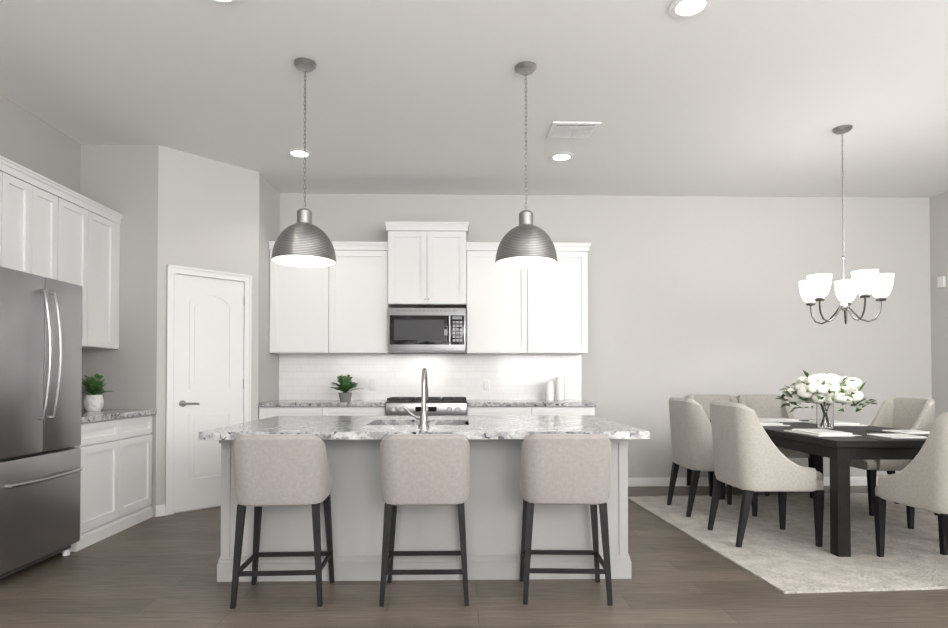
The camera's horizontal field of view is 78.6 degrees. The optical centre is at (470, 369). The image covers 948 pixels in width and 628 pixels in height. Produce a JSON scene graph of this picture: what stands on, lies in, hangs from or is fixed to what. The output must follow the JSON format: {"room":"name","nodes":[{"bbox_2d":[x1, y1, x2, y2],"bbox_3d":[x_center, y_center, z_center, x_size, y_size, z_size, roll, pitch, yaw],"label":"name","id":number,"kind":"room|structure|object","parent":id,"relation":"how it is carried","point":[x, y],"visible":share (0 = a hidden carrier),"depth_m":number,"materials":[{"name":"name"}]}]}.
{"room":"kitchen","nodes":[
{"label":"kitchen","id":0,"kind":"room"},
{"bbox_2d":[0,95,80,193],"bbox_3d":[-3.245,-0.376,1.462,0.120,3.100,9.200,0,-1,-1],"label":"wall","id":1,"kind":"structure","parent":0,"point":[28,140],"depth_m":4.35,"materials":[{"name":"grey paint"}]},
{"bbox_2d":[0,155,122,348],"bbox_3d":[-3.048,-0.746,3.494,0.356,1.120,2.643,0,-1,-1],"label":"upper cabinet","id":2,"kind":"object","parent":1,"relation":"attached to","point":[49,228],"visible":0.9,"depth_m":4.19,"materials":[{"name":"white wood"}]},
{"bbox_2d":[80,144,279,516],"bbox_3d":[-2.637,-0.316,5.448,1.267,3.100,1.254,0,-1,-1],"label":"wall","id":3,"kind":"structure","parent":0,"point":[176,207],"depth_m":4.85,"materials":[{"name":"grey paint"}]},
{"bbox_2d":[156,264,251,516],"bbox_3d":[-2.288,0.176,5.112,0.060,2.106,0.882,-1,-1,44],"label":"door","id":4,"kind":"structure","parent":3,"relation":"attached to","point":[208,346],"depth_m":5.07,"materials":[{"name":"white wood"}]},
{"bbox_2d":[0,486,947,627],"bbox_3d":[0.939,1.205,1.528,8.490,0.060,9.440,0,-1,-1],"label":"floor","id":5,"kind":"structure","parent":0,"point":[157,572],"depth_m":3.03,"materials":[{"name":"brown wood"}]},
{"bbox_2d":[0,266,82,578],"bbox_3d":[-2.855,0.322,3.473,0.734,1.765,0.700,0,-1,-1],"label":"fridge","id":6,"kind":"object","parent":5,"relation":"on","point":[40,384],"visible":1,"depth_m":3.43,"materials":[{"name":"silver metal"}]},
{"bbox_2d":[70,409,156,551],"bbox_3d":[-2.921,0.772,4.315,0.648,0.890,0.962,0,-1,-1],"label":"base cabinet","id":7,"kind":"object","parent":5,"relation":"on","point":[115,446],"visible":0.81,"depth_m":4.27,"materials":[{"name":"white wood"}]},
{"bbox_2d":[81,373,113,410],"bbox_3d":[-2.984,0.181,4.588,0.257,0.298,0.266,0,-1,-1],"label":"plant","id":8,"kind":"object","parent":7,"relation":"on","point":[93,385],"visible":0.96,"depth_m":4.52,"materials":[{"name":"green plant"}]},
{"bbox_2d":[230,434,333,608],"bbox_3d":[-0.985,0.764,3.072,0.460,0.868,0.420,0,-1,-3],"label":"stool","id":9,"kind":"object","parent":5,"relation":"on","point":[282,469],"visible":1,"depth_m":2.90,"materials":[{"name":"fabric"}]},
{"bbox_2d":[259,408,329,419],"bbox_3d":[-1.677,0.799,5.768,0.658,0.880,0.620,0,-1,-1],"label":"base cabinet","id":10,"kind":"object","parent":5,"relation":"on","point":[267,409],"depth_m":5.47,"materials":[{"name":"white wood"}]},
{"bbox_2d":[258,400,386,407],"bbox_3d":[-1.411,0.339,5.766,1.194,0.040,0.648,0,-1,-1],"label":"countertop","id":11,"kind":"structure","parent":10,"relation":"on","point":[276,403],"depth_m":5.45,"materials":[{"name":"white stone"}]},
{"bbox_2d":[330,374,364,400],"bbox_3d":[-1.206,0.182,5.699,0.358,0.270,0.354,0,-1,-1],"label":"plant","id":12,"kind":"object","parent":11,"relation":"on","point":[346,385],"visible":1,"depth_m":5.66,"materials":[{"name":"green plant"}]},
{"bbox_2d":[330,408,385,415],"bbox_3d":[-1.143,0.799,5.779,0.658,0.880,0.620,0,-1,-1],"label":"base cabinet","id":13,"kind":"object","parent":5,"relation":"on","point":[333,411],"depth_m":5.48,"materials":[{"name":"white wood"}]},
{"bbox_2d":[217,440,631,581],"bbox_3d":[-0.267,0.797,3.837,2.364,0.825,1.085,0,-1,-1],"label":"kitchen island","id":14,"kind":"object","parent":5,"relation":"on","point":[493,504],"depth_m":3.31,"materials":[{"name":"grey paint"}]},
{"bbox_2d":[199,424,649,439],"bbox_3d":[-0.241,0.356,3.293,2.391,0.040,0.446,0,-1,-1],"label":"island countertop","id":15,"kind":"structure","parent":14,"relation":"on","point":[324,431],"depth_m":3.15,"materials":[{"name":"white stone"}]},
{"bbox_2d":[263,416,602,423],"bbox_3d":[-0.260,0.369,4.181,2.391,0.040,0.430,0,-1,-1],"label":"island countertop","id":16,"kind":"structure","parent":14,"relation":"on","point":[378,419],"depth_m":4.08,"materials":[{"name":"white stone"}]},
{"bbox_2d":[379,434,469,606],"bbox_3d":[-0.238,0.764,3.088,0.460,0.868,0.420,0,-1,-1],"label":"stool","id":17,"kind":"object","parent":5,"relation":"on","point":[424,469],"visible":1,"depth_m":2.91,"materials":[{"name":"fabric"}]},
{"bbox_2d":[385,397,466,415],"bbox_3d":[-0.427,0.751,5.737,0.762,0.935,0.729,0,-1,-1],"label":"range","id":18,"kind":"object","parent":5,"relation":"on","point":[442,406],"visible":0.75,"depth_m":5.44,"materials":[{"name":"silver metal"}]},
{"bbox_2d":[467,408,537,415],"bbox_3d":[0.296,0.800,5.810,0.673,0.880,0.620,0,-1,-1],"label":"base cabinet","id":19,"kind":"object","parent":5,"relation":"on","point":[470,411],"depth_m":5.51,"materials":[{"name":"white wood"}]},
{"bbox_2d":[466,400,597,407],"bbox_3d":[0.584,0.340,5.809,1.248,0.040,0.648,0,-1,-1],"label":"countertop","id":20,"kind":"structure","parent":19,"relation":"on","point":[470,403],"depth_m":5.50,"materials":[{"name":"white stone"}]},
{"bbox_2d":[546,381,553,400],"bbox_3d":[0.801,0.220,5.872,0.083,0.197,0.083,0,-1,-10],"label":"canister","id":21,"kind":"object","parent":20,"relation":"on","point":[549,385],"depth_m":5.84,"materials":[{"name":"white ceramic"}]},
{"bbox_2d":[556,376,564,400],"bbox_3d":[0.915,0.196,5.914,0.093,0.247,0.093,0,-1,-10],"label":"canister","id":22,"kind":"object","parent":20,"relation":"on","point":[560,388],"depth_m":5.87,"materials":[{"name":"white ceramic"}]},
{"bbox_2d":[520,434,612,605],"bbox_3d":[0.497,0.765,3.104,0.460,0.868,0.420,0,-1,2],"label":"stool","id":23,"kind":"object","parent":5,"relation":"on","point":[564,469],"visible":1,"depth_m":2.93,"materials":[{"name":"fabric"}]},
{"bbox_2d":[538,408,594,415],"bbox_3d":[0.845,0.800,5.822,0.673,0.880,0.620,0,-1,-1],"label":"base cabinet","id":24,"kind":"object","parent":5,"relation":"on","point":[541,411],"depth_m":5.52,"materials":[{"name":"white wood"}]},
{"bbox_2d":[628,493,947,593],"bbox_3d":[3.102,1.213,4.431,3.050,0.012,2.470,0,-1,-4],"label":"rug","id":25,"kind":"object","parent":5,"relation":"on","point":[792,558],"visible":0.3,"depth_m":3.98,"materials":[{"name":"carpet"}]},
{"bbox_2d":[667,397,757,516],"bbox_3d":[2.073,0.732,4.981,0.615,0.965,0.530,0,-1,-1],"label":"chair","id":26,"kind":"object","parent":25,"relation":"on","point":[691,436],"visible":0.71,"depth_m":4.76,"materials":[{"name":"fabric"}]},
{"bbox_2d":[687,394,758,496],"bbox_3d":[2.527,0.744,5.833,0.530,0.965,0.615,0,-1,-1],"label":"chair","id":27,"kind":"object","parent":25,"relation":"on","point":[704,400],"visible":0.06,"depth_m":6.08,"materials":[{"name":"fabric"}]},
{"bbox_2d":[708,401,823,546],"bbox_3d":[2.091,0.719,4.131,0.615,0.965,0.530,0,-1,-1],"label":"chair","id":28,"kind":"object","parent":25,"relation":"on","point":[750,458],"visible":1,"depth_m":3.89,"materials":[{"name":"fabric"}]},
{"bbox_2d":[738,394,809,495],"bbox_3d":[3.072,0.745,5.845,0.530,0.965,0.615,0,-1,-1],"label":"chair","id":29,"kind":"object","parent":25,"relation":"on","point":[765,405],"visible":0.23,"depth_m":6.09,"materials":[{"name":"fabric"}]},
{"bbox_2d":[710,420,925,556],"bbox_3d":[2.824,0.839,4.601,1.050,0.739,1.850,0,-1,-1],"label":"dining table","id":30,"kind":"object","parent":25,"relation":"on","point":[840,452],"visible":0.52,"depth_m":3.71,"materials":[{"name":"black wood"}]},
{"bbox_2d":[776,370,876,428],"bbox_3d":[2.790,0.235,4.603,0.667,0.466,0.682,0,-1,-1],"label":"vase","id":31,"kind":"object","parent":30,"relation":"on","point":[819,390],"visible":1,"depth_m":4.49,"materials":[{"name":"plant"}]},
{"bbox_2d":[850,397,937,515],"bbox_3d":[3.567,0.732,5.013,0.615,0.965,0.530,0,-1,-1],"label":"chair","id":32,"kind":"object","parent":25,"relation":"on","point":[904,413],"visible":0.38,"depth_m":4.89,"materials":[{"name":"fabric"}]},
{"bbox_2d":[873,412,947,556],"bbox_3d":[2.854,0.709,3.460,0.530,0.965,0.615,0,-1,-5],"label":"chair","id":33,"kind":"object","parent":25,"relation":"on","point":[920,481],"visible":1,"depth_m":3.34,"materials":[{"name":"fabric"}]},
{"bbox_2d":[906,460,914,528],"bbox_3d":[3.586,0.719,4.164,0.615,0.965,0.530,0,-1,-1],"label":"chair","id":34,"kind":"object","parent":25,"relation":"on","point":[910,510],"visible":0.02,"depth_m":4.36,"materials":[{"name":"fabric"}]},
{"bbox_2d":[0,0,947,197],"bbox_3d":[0.939,-1.955,1.576,8.490,0.060,9.440,0,-1,-1],"label":"ceiling","id":35,"kind":"structure","parent":0,"point":[750,98],"depth_m":3.92,"materials":[{"name":"white paint"}]},
{"bbox_2d":[208,0,239,4],"bbox_3d":[-1.268,-1.898,2.906,0.216,0.011,0.216,0,-1,-1],"label":"recessed light","id":36,"kind":"object","parent":35,"relation":"in","point":[226,2],"visible":1,"depth_m":2.99,"materials":[{"name":"white plastic"}]},
{"bbox_2d":[286,148,311,157],"bbox_3d":[-1.483,-1.866,5.011,0.216,0.011,0.216,0,-1,-1],"label":"recessed light","id":37,"kind":"object","parent":35,"relation":"in","point":[297,152],"visible":0.94,"depth_m":5.00,"materials":[{"name":"white plastic"}]},
{"bbox_2d":[271,57,335,266],"bbox_3d":[-1.026,-1.278,3.574,0.384,1.231,0.384,0,-1,-1],"label":"pendant light","id":38,"kind":"object","parent":35,"relation":"hanging from","point":[303,241],"visible":1,"depth_m":3.49,"materials":[{"name":"silver metal"}]},
{"bbox_2d":[495,61,556,268],"bbox_3d":[0.345,-1.277,3.614,0.384,1.231,0.384,0,-1,-1],"label":"pendant light","id":39,"kind":"object","parent":35,"relation":"hanging from","point":[526,243],"visible":1,"depth_m":3.51,"materials":[{"name":"silver metal"}]},
{"bbox_2d":[549,152,573,161],"bbox_3d":[0.799,-1.865,5.093,0.216,0.011,0.216,0,-1,-1],"label":"recessed light","id":40,"kind":"object","parent":35,"relation":"in","point":[561,156],"visible":1,"depth_m":5.08,"materials":[{"name":"white plastic"}]},
{"bbox_2d":[547,122,600,139],"bbox_3d":[0.806,-1.871,4.553,0.370,0.016,0.300,0,-1,-1],"label":"ceiling vent","id":41,"kind":"object","parent":35,"relation":"in","point":[574,130],"visible":0.98,"depth_m":4.53,"materials":[{"name":"white metal"}]},
{"bbox_2d":[669,0,712,18],"bbox_3d":[1.148,-1.896,3.024,0.216,0.011,0.216,0,-1,-1],"label":"recessed light","id":42,"kind":"object","parent":35,"relation":"in","point":[683,9],"visible":1,"depth_m":3.04,"materials":[{"name":"white plastic"}]},
{"bbox_2d":[799,125,893,323],"bbox_3d":[2.899,-1.119,4.486,0.634,1.520,0.616,0,-1,-1],"label":"chandelier","id":43,"kind":"object","parent":35,"relation":"hanging from","point":[864,284],"visible":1,"depth_m":4.41,"materials":[{"name":"white glass"}]},
{"bbox_2d":[280,193,931,477],"bbox_3d":[0.839,-0.304,6.211,8.490,3.100,0.120,0,-1,-1],"label":"wall","id":44,"kind":"structure","parent":0,"point":[688,295],"depth_m":6.20,"materials":[{"name":"grey paint"}]},
{"bbox_2d":[269,221,590,353],"bbox_3d":[-0.400,-0.809,5.926,3.220,1.300,0.406,0,-1,-1],"label":"upper cabinet","id":45,"kind":"object","parent":44,"relation":"attached to","point":[350,297],"visible":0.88,"depth_m":5.79,"materials":[{"name":"white wood"}]},
{"bbox_2d":[388,308,465,352],"bbox_3d":[-0.438,-0.387,5.903,0.767,0.435,0.439,0,-1,-1],"label":"microwave","id":46,"kind":"object","parent":45,"relation":"attached to","point":[426,330],"visible":1,"depth_m":5.72,"materials":[{"name":"silver metal"}]},
{"bbox_2d":[279,354,581,399],"bbox_3d":[-0.420,0.084,6.114,3.191,0.480,0.008,0,-1,-1],"label":"backsplash","id":47,"kind":"structure","parent":44,"relation":"attached to","point":[509,376],"depth_m":6.11,"materials":[{"name":"tile"}]},
{"bbox_2d":[369,379,375,389],"bbox_3d":[-1.034,0.166,6.091,0.070,0.115,0.008,0,-1,-1],"label":"electrical outlet","id":48,"kind":"object","parent":47,"relation":"attached to","point":[372,384],"depth_m":6.09,"materials":[{"name":"white plastic"}]},
{"bbox_2d":[483,379,489,389],"bbox_3d":[0.166,0.167,6.117,0.070,0.115,0.008,0,-1,-1],"label":"electrical outlet","id":49,"kind":"object","parent":47,"relation":"attached to","point":[486,382],"depth_m":6.11,"materials":[{"name":"white plastic"}]},
{"bbox_2d":[628,477,877,486],"bbox_3d":[3.070,1.199,6.169,3.730,0.092,0.014,0,-1,-1],"label":"baseboard","id":50,"kind":"structure","parent":44,"relation":"attached to","point":[703,481],"depth_m":6.13,"materials":[{"name":"white wood"}]},
{"bbox_2d":[929,191,947,422],"bbox_3d":[5.123,-0.373,1.642,0.120,3.100,9.200,0,-1,-1],"label":"wall","id":51,"kind":"structure","parent":0,"point":[938,204],"depth_m":6.13,"materials":[{"name":"grey paint"}]},
{"bbox_2d":[937,276,945,287],"bbox_3d":[4.953,-0.916,6.088,0.027,0.120,0.080,0,-1,-1],"label":"sensor","id":52,"kind":"object","parent":51,"relation":"attached to","point":[941,281],"visible":0.96,"depth_m":6.07,"materials":[{"name":"white plastic"}]}
]}

